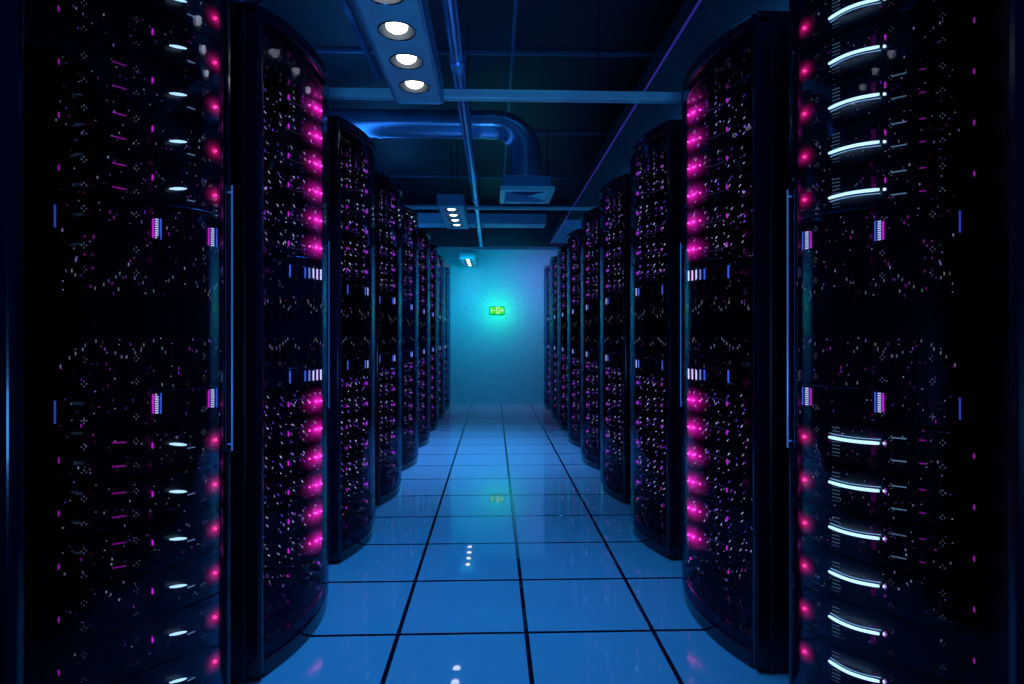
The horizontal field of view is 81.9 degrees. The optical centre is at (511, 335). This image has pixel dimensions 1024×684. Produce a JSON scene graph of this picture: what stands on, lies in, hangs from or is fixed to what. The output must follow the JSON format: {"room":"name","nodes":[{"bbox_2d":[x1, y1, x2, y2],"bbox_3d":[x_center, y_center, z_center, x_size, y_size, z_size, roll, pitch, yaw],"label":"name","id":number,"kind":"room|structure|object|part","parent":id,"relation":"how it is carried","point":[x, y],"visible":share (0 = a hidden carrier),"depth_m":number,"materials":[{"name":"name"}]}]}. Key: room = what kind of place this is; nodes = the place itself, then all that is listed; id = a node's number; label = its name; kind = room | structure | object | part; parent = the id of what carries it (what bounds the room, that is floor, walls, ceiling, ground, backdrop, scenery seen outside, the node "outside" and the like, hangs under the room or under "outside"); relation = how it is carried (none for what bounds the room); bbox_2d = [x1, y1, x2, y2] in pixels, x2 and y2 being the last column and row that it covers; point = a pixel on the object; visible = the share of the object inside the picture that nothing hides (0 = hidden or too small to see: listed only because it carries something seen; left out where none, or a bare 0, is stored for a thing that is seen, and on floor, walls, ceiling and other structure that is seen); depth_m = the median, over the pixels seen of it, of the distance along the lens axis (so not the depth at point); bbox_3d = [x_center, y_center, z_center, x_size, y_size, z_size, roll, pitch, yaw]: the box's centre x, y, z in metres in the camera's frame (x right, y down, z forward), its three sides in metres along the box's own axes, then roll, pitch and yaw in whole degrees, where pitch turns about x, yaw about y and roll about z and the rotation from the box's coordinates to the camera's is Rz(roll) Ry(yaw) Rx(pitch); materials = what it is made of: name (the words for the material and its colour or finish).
{"room":"server room","nodes":[
{"label":"server room","id":0,"kind":"room"},
{"bbox_2d":[230,0,684,204],"bbox_3d":[-0.083,-2.127,4.229,4.000,0.060,11.660,0,0,-2],"label":"ceiling","id":1,"kind":"structure","parent":0,"point":[625,26],"depth_m":4.70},
{"bbox_2d":[339,0,380,80],"bbox_3d":[-0.721,-1.778,2.078,0.028,0.640,2.600,0,0,-2],"label":"rail","id":2,"kind":"object","parent":1,"relation":"hanging from","point":[345,4],"visible":1,"depth_m":2.89,"materials":[{"name":"blue metal"}]},
{"bbox_2d":[352,0,443,104],"bbox_3d":[-0.445,-1.631,2.387,0.240,0.934,1.163,0,0,-2],"label":"ceiling light","id":3,"kind":"object","parent":1,"relation":"hanging from","point":[400,34],"visible":1,"depth_m":2.39,"materials":[{"name":"blue metal"}]},
{"bbox_3d":[-0.441,-1.194,2.261,0.086,0.059,0.086,0,0,-2],"label":"bulb","id":4,"kind":"part","parent":3,"relation":"part of","materials":[{"name":"white glass"}]},
{"bbox_3d":[-0.449,-1.194,2.513,0.086,0.059,0.086,0,0,-2],"label":"bulb","id":5,"kind":"part","parent":3,"relation":"part of","materials":[{"name":"white glass"}]},
{"bbox_3d":[-0.457,-1.194,2.765,0.086,0.059,0.086,0,0,-2],"label":"bulb","id":6,"kind":"part","parent":3,"relation":"part of","materials":[{"name":"white glass"}]},
{"bbox_2d":[240,0,654,206],"bbox_3d":[-0.076,-2.086,4.010,4.000,0.024,11.220,0,0,-2],"label":"ceiling beams","id":7,"kind":"structure","parent":1,"relation":"attached to","point":[512,53],"depth_m":4.37,"materials":[{"name":"blue metal"}]},
{"bbox_2d":[437,107,468,228],"bbox_3d":[-0.572,-1.631,5.855,0.240,0.934,1.163,0,0,-2],"label":"ceiling light","id":8,"kind":"object","parent":1,"relation":"hanging from","point":[452,208],"visible":1,"depth_m":5.48,"materials":[{"name":"blue"}]},
{"bbox_3d":[-0.558,-1.685,5.404,0.007,0.826,0.009,0,0,-2],"label":"hanging rod","id":9,"kind":"part","parent":8,"relation":"part of","materials":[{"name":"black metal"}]},
{"bbox_3d":[-0.572,-1.171,5.855,0.210,0.002,1.137,0,0,-2],"label":"lamp plate","id":10,"kind":"part","parent":8,"relation":"part of","materials":[{"name":"metal"}]},
{"bbox_2d":[441,0,483,254],"bbox_3d":[-0.333,-1.703,5.002,0.086,0.790,9.220,0,0,-2],"label":"ceiling pipe","id":11,"kind":"object","parent":1,"relation":"hanging from","point":[451,8],"visible":1,"depth_m":3.10,"materials":[{"name":"blue metal"}]},
{"bbox_2d":[459,198,476,266],"bbox_3d":[-0.688,-1.631,9.423,0.240,0.934,1.163,0,0,-2],"label":"ceiling light","id":12,"kind":"object","parent":1,"relation":"hanging from","point":[467,258],"visible":1,"depth_m":8.97,"materials":[{"name":"blue"}]},
{"bbox_3d":[-0.674,-1.685,8.973,0.007,0.826,0.009,0,0,-2],"label":"hanging rod","id":13,"kind":"part","parent":12,"relation":"part of","materials":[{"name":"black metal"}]},
{"bbox_3d":[-0.688,-1.171,9.423,0.210,0.002,1.137,0,0,-2],"label":"lamp plate","id":14,"kind":"part","parent":12,"relation":"part of","materials":[{"name":"metal"}]},
{"bbox_2d":[259,0,681,103],"bbox_3d":[-0.046,-1.662,3.070,4.000,0.871,0.047,0,0,-2],"label":"bar","id":15,"kind":"object","parent":1,"relation":"hanging from","point":[483,95],"visible":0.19,"depth_m":3.06,"materials":[{"name":"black metal"}]},
{"bbox_2d":[374,130,594,209],"bbox_3d":[-0.139,-1.691,5.999,4.000,0.812,0.030,0,0,-2],"label":"bar","id":16,"kind":"object","parent":1,"relation":"hanging from","point":[410,207],"visible":0.26,"depth_m":5.99,"materials":[{"name":"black metal"}]},
{"bbox_2d":[438,247,557,249],"bbox_3d":[-0.214,-1.666,8.417,4.000,0.864,0.032,0,0,-2],"label":"bar","id":17,"kind":"object","parent":1,"relation":"hanging from","point":[469,248],"visible":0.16,"depth_m":8.41,"materials":[{"name":"black metal"}]},
{"bbox_2d":[412,209,567,249],"bbox_3d":[-0.259,-1.784,9.837,4.000,0.628,0.440,0,0,-2],"label":"ceiling","id":18,"kind":"structure","parent":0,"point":[440,237],"depth_m":9.62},
{"bbox_2d":[438,249,557,403],"bbox_3d":[-0.267,-0.468,10.087,4.000,3.380,0.060,0,0,-2],"label":"wall","id":19,"kind":"structure","parent":0,"point":[492,358],"depth_m":10.06,"materials":[{"name":"blue paint"}]},
{"bbox_2d":[490,306,503,313],"bbox_3d":[-0.253,-0.435,10.036,0.250,0.136,0.042,0,0,-2],"label":"exit sign","id":20,"kind":"object","parent":19,"relation":"attached to","point":[493,309],"visible":1,"depth_m":10.02,"materials":[{"name":"green plastic"}]},
{"bbox_2d":[230,404,788,683],"bbox_3d":[-0.083,1.192,4.229,4.000,0.060,11.660,0,0,-2],"label":"floor","id":21,"kind":"structure","parent":0,"point":[499,556],"depth_m":2.76,"materials":[{"name":"tile"}]},
{"bbox_2d":[0,0,232,683],"bbox_3d":[-1.288,0.019,1.340,1.106,2.286,1.000,0,0,-2],"label":"rack","id":22,"kind":"object","parent":21,"relation":"on","point":[115,191],"visible":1,"depth_m":1.49,"materials":[{"name":"black metal"}]},
{"bbox_3d":[-0.834,0.021,0.970,0.050,2.242,0.032,0,0,-2],"label":"corner post","id":23,"kind":"part","parent":22,"relation":"part of","materials":[{"name":"black metal"}]},
{"bbox_3d":[-0.984,-0.052,1.556,0.101,0.570,0.414,0,0,40],"label":"control panel","id":24,"kind":"part","parent":22,"relation":"part of","materials":[{"name":"black metal"}]},
{"bbox_3d":[-0.877,0.142,1.615,0.038,0.005,0.207,0,0,30],"label":"curved trim","id":25,"kind":"part","parent":22,"relation":"part of","materials":[{"name":"black metal"}]},
{"bbox_3d":[-0.877,-0.344,1.615,0.038,0.005,0.207,0,0,30],"label":"curved trim","id":26,"kind":"part","parent":22,"relation":"part of","materials":[{"name":"silver metal"}]},
{"bbox_3d":[-0.858,0.021,1.738,0.050,2.242,0.032,0,0,-2],"label":"corner post","id":27,"kind":"part","parent":22,"relation":"part of","materials":[{"name":"black metal"}]},
{"bbox_3d":[-0.829,-0.052,1.734,0.016,0.780,0.006,0,0,-2],"label":"door handle","id":28,"kind":"part","parent":22,"relation":"part of","materials":[{"name":"blue"}]},
{"bbox_2d":[230,1,329,682],"bbox_3d":[-1.320,0.019,2.360,1.106,2.286,1.000,0,0,-2],"label":"rack","id":29,"kind":"object","parent":21,"relation":"on","point":[280,85],"visible":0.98,"depth_m":2.50,"materials":[{"name":"black metal"}]},
{"bbox_3d":[-0.866,0.021,1.990,0.050,2.242,0.032,0,0,-2],"label":"corner post","id":30,"kind":"part","parent":29,"relation":"part of","materials":[{"name":"black metal"}]},
{"bbox_3d":[-1.016,-0.052,2.575,0.101,0.570,0.414,0,0,40],"label":"control panel","id":31,"kind":"part","parent":29,"relation":"part of","materials":[{"name":"black metal"}]},
{"bbox_3d":[-1.024,1.050,2.583,0.079,0.094,0.412,0,0,40],"label":"panel","id":32,"kind":"part","parent":29,"relation":"part of","materials":[{"name":"black metal"}]},
{"bbox_3d":[-0.909,0.142,2.634,0.038,0.005,0.207,0,0,30],"label":"curved trim","id":33,"kind":"part","parent":29,"relation":"part of","materials":[{"name":"black metal"}]},
{"bbox_3d":[-0.909,-0.344,2.634,0.038,0.005,0.207,0,0,30],"label":"curved trim","id":34,"kind":"part","parent":29,"relation":"part of","materials":[{"name":"black metal"}]},
{"bbox_3d":[-0.890,0.021,2.757,0.050,2.242,0.032,0,0,-2],"label":"corner post","id":35,"kind":"part","parent":29,"relation":"part of","materials":[{"name":"black metal"}]},
{"bbox_3d":[-0.861,-0.052,2.753,0.016,0.780,0.006,0,0,-2],"label":"door handle","id":36,"kind":"part","parent":29,"relation":"part of","materials":[{"name":"blue"}]},
{"bbox_2d":[327,115,375,564],"bbox_3d":[-1.352,0.019,3.379,1.106,2.286,1.000,0,0,-2],"label":"rack","id":37,"kind":"object","parent":21,"relation":"on","point":[351,153],"visible":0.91,"depth_m":3.57,"materials":[{"name":"black metal"}]},
{"bbox_3d":[-0.898,0.021,3.009,0.050,2.242,0.032,0,0,-2],"label":"corner post","id":38,"kind":"part","parent":37,"relation":"part of","materials":[{"name":"black metal"}]},
{"bbox_3d":[-1.048,-0.052,3.595,0.101,0.570,0.414,0,0,40],"label":"control panel","id":39,"kind":"part","parent":37,"relation":"part of","materials":[{"name":"black metal"}]},
{"bbox_3d":[-1.056,1.050,3.602,0.079,0.094,0.412,0,0,40],"label":"panel","id":40,"kind":"part","parent":37,"relation":"part of","materials":[{"name":"black metal"}]},
{"bbox_3d":[-0.922,0.021,3.777,0.050,2.242,0.032,0,0,-2],"label":"corner post","id":41,"kind":"part","parent":37,"relation":"part of","materials":[{"name":"black metal"}]},
{"bbox_3d":[-0.893,-0.052,3.773,0.016,0.780,0.006,0,0,-2],"label":"door handle","id":42,"kind":"part","parent":37,"relation":"part of","materials":[{"name":"black"}]},
{"bbox_2d":[372,171,401,504],"bbox_3d":[-1.384,0.019,4.399,1.106,2.286,1.000,0,0,-2],"label":"rack","id":43,"kind":"object","parent":21,"relation":"on","point":[386,192],"visible":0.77,"depth_m":4.64,"materials":[{"name":"black metal"}]},
{"bbox_3d":[-0.930,0.021,4.029,0.050,2.242,0.032,0,0,-2],"label":"corner post","id":44,"kind":"part","parent":43,"relation":"part of","materials":[{"name":"black metal"}]},
{"bbox_3d":[-1.088,1.050,4.622,0.079,0.094,0.412,0,0,40],"label":"panel","id":45,"kind":"part","parent":43,"relation":"part of","materials":[{"name":"black metal"}]},
{"bbox_3d":[-1.080,-0.052,4.614,0.101,0.570,0.414,0,0,40],"label":"control panel","id":46,"kind":"part","parent":43,"relation":"part of","materials":[{"name":"black metal"}]},
{"bbox_3d":[-0.954,0.021,4.796,0.050,2.242,0.032,0,0,-2],"label":"corner post","id":47,"kind":"part","parent":43,"relation":"part of","materials":[{"name":"black metal"}]},
{"bbox_2d":[398,205,418,470],"bbox_3d":[-1.416,0.019,5.418,1.106,2.286,1.000,0,0,-2],"label":"rack","id":48,"kind":"object","parent":21,"relation":"on","point":[408,219],"visible":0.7,"depth_m":5.68,"materials":[{"name":"black metal"}]},
{"bbox_3d":[-0.962,0.021,5.048,0.050,2.242,0.032,0,0,-2],"label":"corner post","id":49,"kind":"part","parent":48,"relation":"part of","materials":[{"name":"black metal"}]},
{"bbox_3d":[-1.112,-0.052,5.634,0.101,0.570,0.414,0,0,40],"label":"control panel","id":50,"kind":"part","parent":48,"relation":"part of","materials":[{"name":"black metal"}]},
{"bbox_3d":[-1.120,1.050,5.641,0.079,0.094,0.412,0,0,40],"label":"panel","id":51,"kind":"part","parent":48,"relation":"part of","materials":[{"name":"black metal"}]},
{"bbox_3d":[-0.986,0.021,5.816,0.050,2.242,0.032,0,0,-2],"label":"corner post","id":52,"kind":"part","parent":48,"relation":"part of","materials":[{"name":"black metal"}]},
{"bbox_3d":[-0.957,-0.052,5.812,0.016,0.780,0.006,0,0,-2],"label":"door handle","id":53,"kind":"part","parent":48,"relation":"part of","materials":[{"name":"black"}]},
{"bbox_2d":[415,227,430,447],"bbox_3d":[-1.448,0.019,6.438,1.106,2.286,1.000,0,0,-2],"label":"rack","id":54,"kind":"object","parent":21,"relation":"on","point":[422,434],"visible":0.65,"depth_m":6.72,"materials":[{"name":"black metal"}]},
{"bbox_3d":[-0.994,0.021,6.068,0.050,2.242,0.032,0,0,-2],"label":"corner post","id":55,"kind":"part","parent":54,"relation":"part of","materials":[{"name":"black metal"}]},
{"bbox_3d":[-1.144,-0.052,6.654,0.101,0.570,0.414,0,0,40],"label":"control panel","id":56,"kind":"part","parent":54,"relation":"part of","materials":[{"name":"black metal"}]},
{"bbox_3d":[-1.152,1.050,6.660,0.079,0.094,0.412,0,0,40],"label":"panel","id":57,"kind":"part","parent":54,"relation":"part of","materials":[{"name":"black metal"}]},
{"bbox_3d":[-1.018,0.021,6.835,0.050,2.242,0.032,0,0,-2],"label":"corner post","id":58,"kind":"part","parent":54,"relation":"part of","materials":[{"name":"black metal"}]},
{"bbox_2d":[426,242,438,431],"bbox_3d":[-1.480,0.019,7.457,1.106,2.286,1.000,0,0,-2],"label":"rack","id":59,"kind":"object","parent":21,"relation":"on","point":[432,250],"visible":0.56,"depth_m":7.75,"materials":[{"name":"black metal"}]},
{"bbox_3d":[-1.026,0.021,7.087,0.050,2.242,0.032,0,0,-2],"label":"corner post","id":60,"kind":"part","parent":59,"relation":"part of","materials":[{"name":"black metal"}]},
{"bbox_3d":[-1.176,-0.052,7.673,0.101,0.570,0.414,0,0,40],"label":"control panel","id":61,"kind":"part","parent":59,"relation":"part of","materials":[{"name":"black metal"}]},
{"bbox_3d":[-1.050,0.021,7.855,0.050,2.242,0.032,0,0,-2],"label":"corner post","id":62,"kind":"part","parent":59,"relation":"part of","materials":[{"name":"black metal"}]},
{"bbox_2d":[435,254,445,419],"bbox_3d":[-1.512,0.019,8.477,1.106,2.286,1.000,0,0,-2],"label":"rack","id":63,"kind":"object","parent":21,"relation":"on","point":[439,410],"visible":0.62,"depth_m":8.79,"materials":[{"name":"black metal"}]},
{"bbox_3d":[-1.058,0.021,8.107,0.050,2.242,0.032,0,0,-2],"label":"corner post","id":64,"kind":"part","parent":63,"relation":"part of","materials":[{"name":"black metal"}]},
{"bbox_3d":[-1.208,-0.052,8.693,0.101,0.570,0.414,0,0,40],"label":"control panel","id":65,"kind":"part","parent":63,"relation":"part of","materials":[{"name":"black metal"}]},
{"bbox_3d":[-1.082,0.021,8.874,0.050,2.242,0.032,0,0,-2],"label":"corner post","id":66,"kind":"part","parent":63,"relation":"part of","materials":[{"name":"black metal"}]},
{"bbox_3d":[-1.053,-0.052,8.870,0.016,0.780,0.006,0,0,-2],"label":"door handle","id":67,"kind":"part","parent":63,"relation":"part of","materials":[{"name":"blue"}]},
{"bbox_2d":[442,264,450,409],"bbox_3d":[-1.544,0.019,9.496,1.106,2.286,1.000,0,0,-2],"label":"rack","id":68,"kind":"object","parent":21,"relation":"on","point":[446,269],"visible":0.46,"depth_m":9.83,"materials":[{"name":"black metal"}]},
{"bbox_3d":[-1.090,0.021,9.126,0.050,2.242,0.032,0,0,-2],"label":"corner post","id":69,"kind":"part","parent":68,"relation":"part of","materials":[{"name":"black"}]},
{"bbox_3d":[-1.240,-0.052,9.712,0.101,0.570,0.414,0,0,40],"label":"control panel","id":70,"kind":"part","parent":68,"relation":"part of","materials":[{"name":"black metal"}]},
{"bbox_3d":[-1.114,0.021,9.894,0.050,2.242,0.032,0,0,-2],"label":"corner post","id":71,"kind":"part","parent":68,"relation":"part of","materials":[{"name":"black metal"}]},
{"bbox_3d":[-1.085,-0.052,9.890,0.016,0.780,0.006,0,0,-2],"label":"door handle","id":72,"kind":"part","parent":68,"relation":"part of","materials":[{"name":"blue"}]},
{"bbox_2d":[544,264,552,409],"bbox_3d":[1.067,0.019,9.578,1.106,2.286,1.000,0,0,-2],"label":"rack","id":73,"kind":"object","parent":21,"relation":"on","point":[547,405],"visible":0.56,"depth_m":9.86,"materials":[{"name":"black metal"}]},
{"bbox_3d":[0.613,0.021,9.948,0.050,2.242,0.032,0,0,-2],"label":"corner post","id":74,"kind":"part","parent":73,"relation":"part of","materials":[{"name":"black metal"}]},
{"bbox_3d":[0.750,-0.052,9.774,0.101,0.570,0.414,0,0,-44],"label":"control panel","id":75,"kind":"part","parent":73,"relation":"part of","materials":[{"name":"black metal"}]},
{"bbox_3d":[0.637,0.021,9.181,0.050,2.242,0.032,0,0,-2],"label":"corner post","id":76,"kind":"part","parent":73,"relation":"part of","materials":[{"name":"black metal"}]},
{"bbox_2d":[549,255,560,418],"bbox_3d":[1.099,0.019,8.559,1.106,2.286,1.000,0,0,-2],"label":"rack","id":77,"kind":"object","parent":21,"relation":"on","point":[555,262],"visible":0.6,"depth_m":8.83,"materials":[{"name":"black metal"}]},
{"bbox_3d":[0.645,0.021,8.929,0.050,2.242,0.032,0,0,-2],"label":"corner post","id":78,"kind":"part","parent":77,"relation":"part of","materials":[{"name":"black metal"}]},
{"bbox_3d":[0.782,-0.052,8.755,0.101,0.570,0.414,0,0,-44],"label":"control panel","id":79,"kind":"part","parent":77,"relation":"part of","materials":[{"name":"black metal"}]},
{"bbox_3d":[0.669,0.021,8.161,0.050,2.242,0.032,0,0,-2],"label":"corner post","id":80,"kind":"part","parent":77,"relation":"part of","materials":[{"name":"black metal"}]},
{"bbox_2d":[557,243,570,431],"bbox_3d":[1.131,0.019,7.539,1.106,2.286,1.000,0,0,-2],"label":"rack","id":81,"kind":"object","parent":21,"relation":"on","point":[564,423],"visible":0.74,"depth_m":7.79,"materials":[{"name":"black metal"}]},
{"bbox_3d":[0.677,0.021,7.909,0.050,2.242,0.032,0,0,-2],"label":"corner post","id":82,"kind":"part","parent":81,"relation":"part of","materials":[{"name":"black metal"}]},
{"bbox_3d":[0.814,-0.052,7.736,0.101,0.570,0.414,0,0,-44],"label":"control panel","id":83,"kind":"part","parent":81,"relation":"part of","materials":[{"name":"black metal"}]},
{"bbox_3d":[0.821,1.050,7.743,0.079,0.094,0.412,0,0,-44],"label":"panel","id":84,"kind":"part","parent":81,"relation":"part of","materials":[{"name":"black metal"}]},
{"bbox_3d":[0.701,0.021,7.141,0.050,2.242,0.032,0,0,-2],"label":"corner post","id":85,"kind":"part","parent":81,"relation":"part of","materials":[{"name":"black metal"}]},
{"bbox_2d":[567,228,583,447],"bbox_3d":[1.163,0.019,6.520,1.106,2.286,1.000,0,0,-2],"label":"rack","id":86,"kind":"object","parent":21,"relation":"on","point":[575,436],"visible":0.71,"depth_m":6.76,"materials":[{"name":"black metal"}]},
{"bbox_3d":[0.709,0.021,6.890,0.050,2.242,0.032,0,0,-2],"label":"corner post","id":87,"kind":"part","parent":86,"relation":"part of","materials":[{"name":"black metal"}]},
{"bbox_3d":[0.846,-0.052,6.716,0.101,0.570,0.414,0,0,-44],"label":"control panel","id":88,"kind":"part","parent":86,"relation":"part of","materials":[{"name":"black metal"}]},
{"bbox_3d":[0.853,1.050,6.723,0.079,0.094,0.412,0,0,-44],"label":"panel","id":89,"kind":"part","parent":86,"relation":"part of","materials":[{"name":"black metal"}]},
{"bbox_3d":[0.733,0.021,6.122,0.050,2.242,0.032,0,0,-2],"label":"corner post","id":90,"kind":"part","parent":86,"relation":"part of","materials":[{"name":"black metal"}]},
{"bbox_2d":[580,206,602,469],"bbox_3d":[1.195,0.019,5.500,1.106,2.286,1.000,0,0,-2],"label":"rack","id":91,"kind":"object","parent":21,"relation":"on","point":[591,220],"visible":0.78,"depth_m":5.73,"materials":[{"name":"black metal"}]},
{"bbox_3d":[0.741,0.021,5.870,0.050,2.242,0.032,0,0,-2],"label":"corner post","id":92,"kind":"part","parent":91,"relation":"part of","materials":[{"name":"black metal"}]},
{"bbox_3d":[0.878,-0.052,5.697,0.101,0.570,0.414,0,0,-44],"label":"control panel","id":93,"kind":"part","parent":91,"relation":"part of","materials":[{"name":"black metal"}]},
{"bbox_3d":[0.885,1.050,5.704,0.079,0.094,0.412,0,0,-44],"label":"panel","id":94,"kind":"part","parent":91,"relation":"part of","materials":[{"name":"black metal"}]},
{"bbox_3d":[0.765,0.021,5.103,0.050,2.242,0.032,0,0,-2],"label":"corner post","id":95,"kind":"part","parent":91,"relation":"part of","materials":[{"name":"black metal"}]},
{"bbox_2d":[599,173,631,503],"bbox_3d":[1.227,0.019,4.481,1.106,2.286,1.000,0,0,-2],"label":"rack","id":96,"kind":"object","parent":21,"relation":"on","point":[615,196],"visible":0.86,"depth_m":4.68,"materials":[{"name":"black metal"}]},
{"bbox_3d":[0.773,0.021,4.851,0.050,2.242,0.032,0,0,-2],"label":"corner post","id":97,"kind":"part","parent":96,"relation":"part of","materials":[{"name":"black metal"}]},
{"bbox_3d":[0.910,-0.052,4.677,0.101,0.570,0.414,0,0,-44],"label":"control panel","id":98,"kind":"part","parent":96,"relation":"part of","materials":[{"name":"black metal"}]},
{"bbox_3d":[0.917,1.050,4.684,0.079,0.094,0.412,0,0,-44],"label":"panel","id":99,"kind":"part","parent":96,"relation":"part of","materials":[{"name":"black metal"}]},
{"bbox_3d":[0.797,0.021,4.083,0.050,2.242,0.032,0,0,-2],"label":"corner post","id":100,"kind":"part","parent":96,"relation":"part of","materials":[{"name":"black metal"}]},
{"bbox_2d":[629,119,681,560],"bbox_3d":[1.259,0.019,3.461,1.106,2.286,1.000,0,0,-2],"label":"rack","id":101,"kind":"object","parent":21,"relation":"on","point":[655,159],"visible":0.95,"depth_m":3.63,"materials":[{"name":"black metal"}]},
{"bbox_3d":[0.776,-0.052,3.825,0.016,0.780,0.006,0,0,-2],"label":"door handle","id":102,"kind":"part","parent":101,"relation":"part of","materials":[{"name":"blue"}]},
{"bbox_3d":[0.805,0.021,3.831,0.050,2.242,0.032,0,0,-2],"label":"corner post","id":103,"kind":"part","parent":101,"relation":"part of","materials":[{"name":"black metal"}]},
{"bbox_3d":[0.942,-0.052,3.658,0.101,0.570,0.414,0,0,-44],"label":"control panel","id":104,"kind":"part","parent":101,"relation":"part of","materials":[{"name":"black metal"}]},
{"bbox_3d":[0.950,1.050,3.665,0.079,0.094,0.412,0,0,-44],"label":"panel","id":105,"kind":"part","parent":101,"relation":"part of","materials":[{"name":"black metal"}]},
{"bbox_3d":[0.829,0.021,3.064,0.050,2.242,0.032,0,0,-2],"label":"corner post","id":106,"kind":"part","parent":101,"relation":"part of","materials":[{"name":"black metal"}]},
{"bbox_2d":[680,11,788,672],"bbox_3d":[1.291,0.019,2.442,1.106,2.286,1.000,0,0,-2],"label":"rack","id":107,"kind":"object","parent":21,"relation":"on","point":[735,93],"visible":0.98,"depth_m":2.56,"materials":[{"name":"black metal"}]},
{"bbox_3d":[0.808,-0.052,2.806,0.016,0.780,0.006,0,0,-2],"label":"door handle","id":108,"kind":"part","parent":107,"relation":"part of","materials":[{"name":"blue"}]},
{"bbox_3d":[0.837,0.021,2.812,0.050,2.242,0.032,0,0,-2],"label":"corner post","id":109,"kind":"part","parent":107,"relation":"part of","materials":[{"name":"black metal"}]},
{"bbox_3d":[0.864,0.142,2.690,0.038,0.005,0.207,0,0,-34],"label":"curved trim","id":110,"kind":"part","parent":107,"relation":"part of","materials":[{"name":"black metal"}]},
{"bbox_3d":[0.864,-0.344,2.690,0.038,0.005,0.207,0,0,-34],"label":"curved trim","id":111,"kind":"part","parent":107,"relation":"part of","materials":[{"name":"black metal"}]},
{"bbox_3d":[0.974,-0.052,2.638,0.101,0.570,0.414,0,0,-44],"label":"control panel","id":112,"kind":"part","parent":107,"relation":"part of","materials":[{"name":"black metal"}]},
{"bbox_3d":[0.982,1.050,2.646,0.079,0.094,0.412,0,0,-44],"label":"panel","id":113,"kind":"part","parent":107,"relation":"part of","materials":[{"name":"black metal"}]},
{"bbox_3d":[0.861,0.021,2.044,0.050,2.242,0.032,0,0,-2],"label":"corner post","id":114,"kind":"part","parent":107,"relation":"part of","materials":[{"name":"black metal"}]},
{"bbox_2d":[787,0,1023,683],"bbox_3d":[1.323,0.019,1.422,1.106,2.286,1.000,0,0,-2],"label":"rack","id":115,"kind":"object","parent":21,"relation":"on","point":[906,195],"visible":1,"depth_m":1.55,"materials":[{"name":"black metal"}]},
{"bbox_3d":[0.840,-0.052,1.786,0.016,0.780,0.006,0,0,-2],"label":"door handle","id":116,"kind":"part","parent":115,"relation":"part of","materials":[{"name":"blue"}]},
{"bbox_3d":[0.869,0.021,1.792,0.050,2.242,0.032,0,0,-2],"label":"corner post","id":117,"kind":"part","parent":115,"relation":"part of","materials":[{"name":"black metal"}]},
{"bbox_3d":[1.014,1.050,1.626,0.079,0.094,0.412,0,0,-44],"label":"panel","id":118,"kind":"part","parent":115,"relation":"part of","materials":[{"name":"black metal"}]},
{"bbox_3d":[0.896,0.142,1.670,0.038,0.005,0.207,0,0,-34],"label":"curved trim","id":119,"kind":"part","parent":115,"relation":"part of","materials":[{"name":"black metal"}]},
{"bbox_3d":[0.896,-0.344,1.670,0.038,0.005,0.207,0,0,-34],"label":"curved trim","id":120,"kind":"part","parent":115,"relation":"part of","materials":[{"name":"black metal"}]},
{"bbox_3d":[1.006,-0.052,1.619,0.101,0.570,0.414,0,0,-44],"label":"control panel","id":121,"kind":"part","parent":115,"relation":"part of","materials":[{"name":"black metal"}]},
{"bbox_3d":[0.893,0.021,1.025,0.050,2.242,0.032,0,0,-2],"label":"corner post","id":122,"kind":"part","parent":115,"relation":"part of","materials":[{"name":"black metal"}]},
{"bbox_3d":[-2.113,-0.467,4.196,0.060,3.380,11.720,0,0,-2],"label":"wall","id":123,"kind":"structure","parent":0,"visible":0},
{"bbox_2d":[327,108,554,203],"bbox_3d":[-0.882,-1.574,5.075,2.455,0.748,0.500,0,0,-2],"label":"air duct","id":124,"kind":"object","parent":123,"relation":"attached to","point":[525,184],"visible":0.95,"depth_m":4.98,"materials":[{"name":"metal"}]},
{"bbox_3d":[0.120,-1.218,5.106,0.450,0.035,0.500,0,0,-2],"label":"vent frame","id":125,"kind":"part","parent":124,"relation":"part of","materials":[{"name":"blue metal"}]},
{"bbox_2d":[417,213,545,227],"bbox_3d":[-0.872,-1.600,8.177,2.670,0.140,0.320,0,0,-2],"label":"duct","id":126,"kind":"object","parent":123,"relation":"attached to","point":[426,220],"visible":0.44,"depth_m":8.05,"materials":[{"name":"metal"}]},
{"bbox_3d":[1.945,-0.467,4.323,0.060,3.380,11.720,0,0,-2],"label":"wall","id":127,"kind":"structure","parent":0,"visible":0},
{"bbox_2d":[551,0,788,242],"bbox_3d":[1.310,-1.373,3.743,1.226,0.103,9.400,0,0,-2],"label":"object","id":128,"kind":"structure","parent":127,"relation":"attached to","point":[698,23],"depth_m":3.11,"materials":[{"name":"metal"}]}
]}

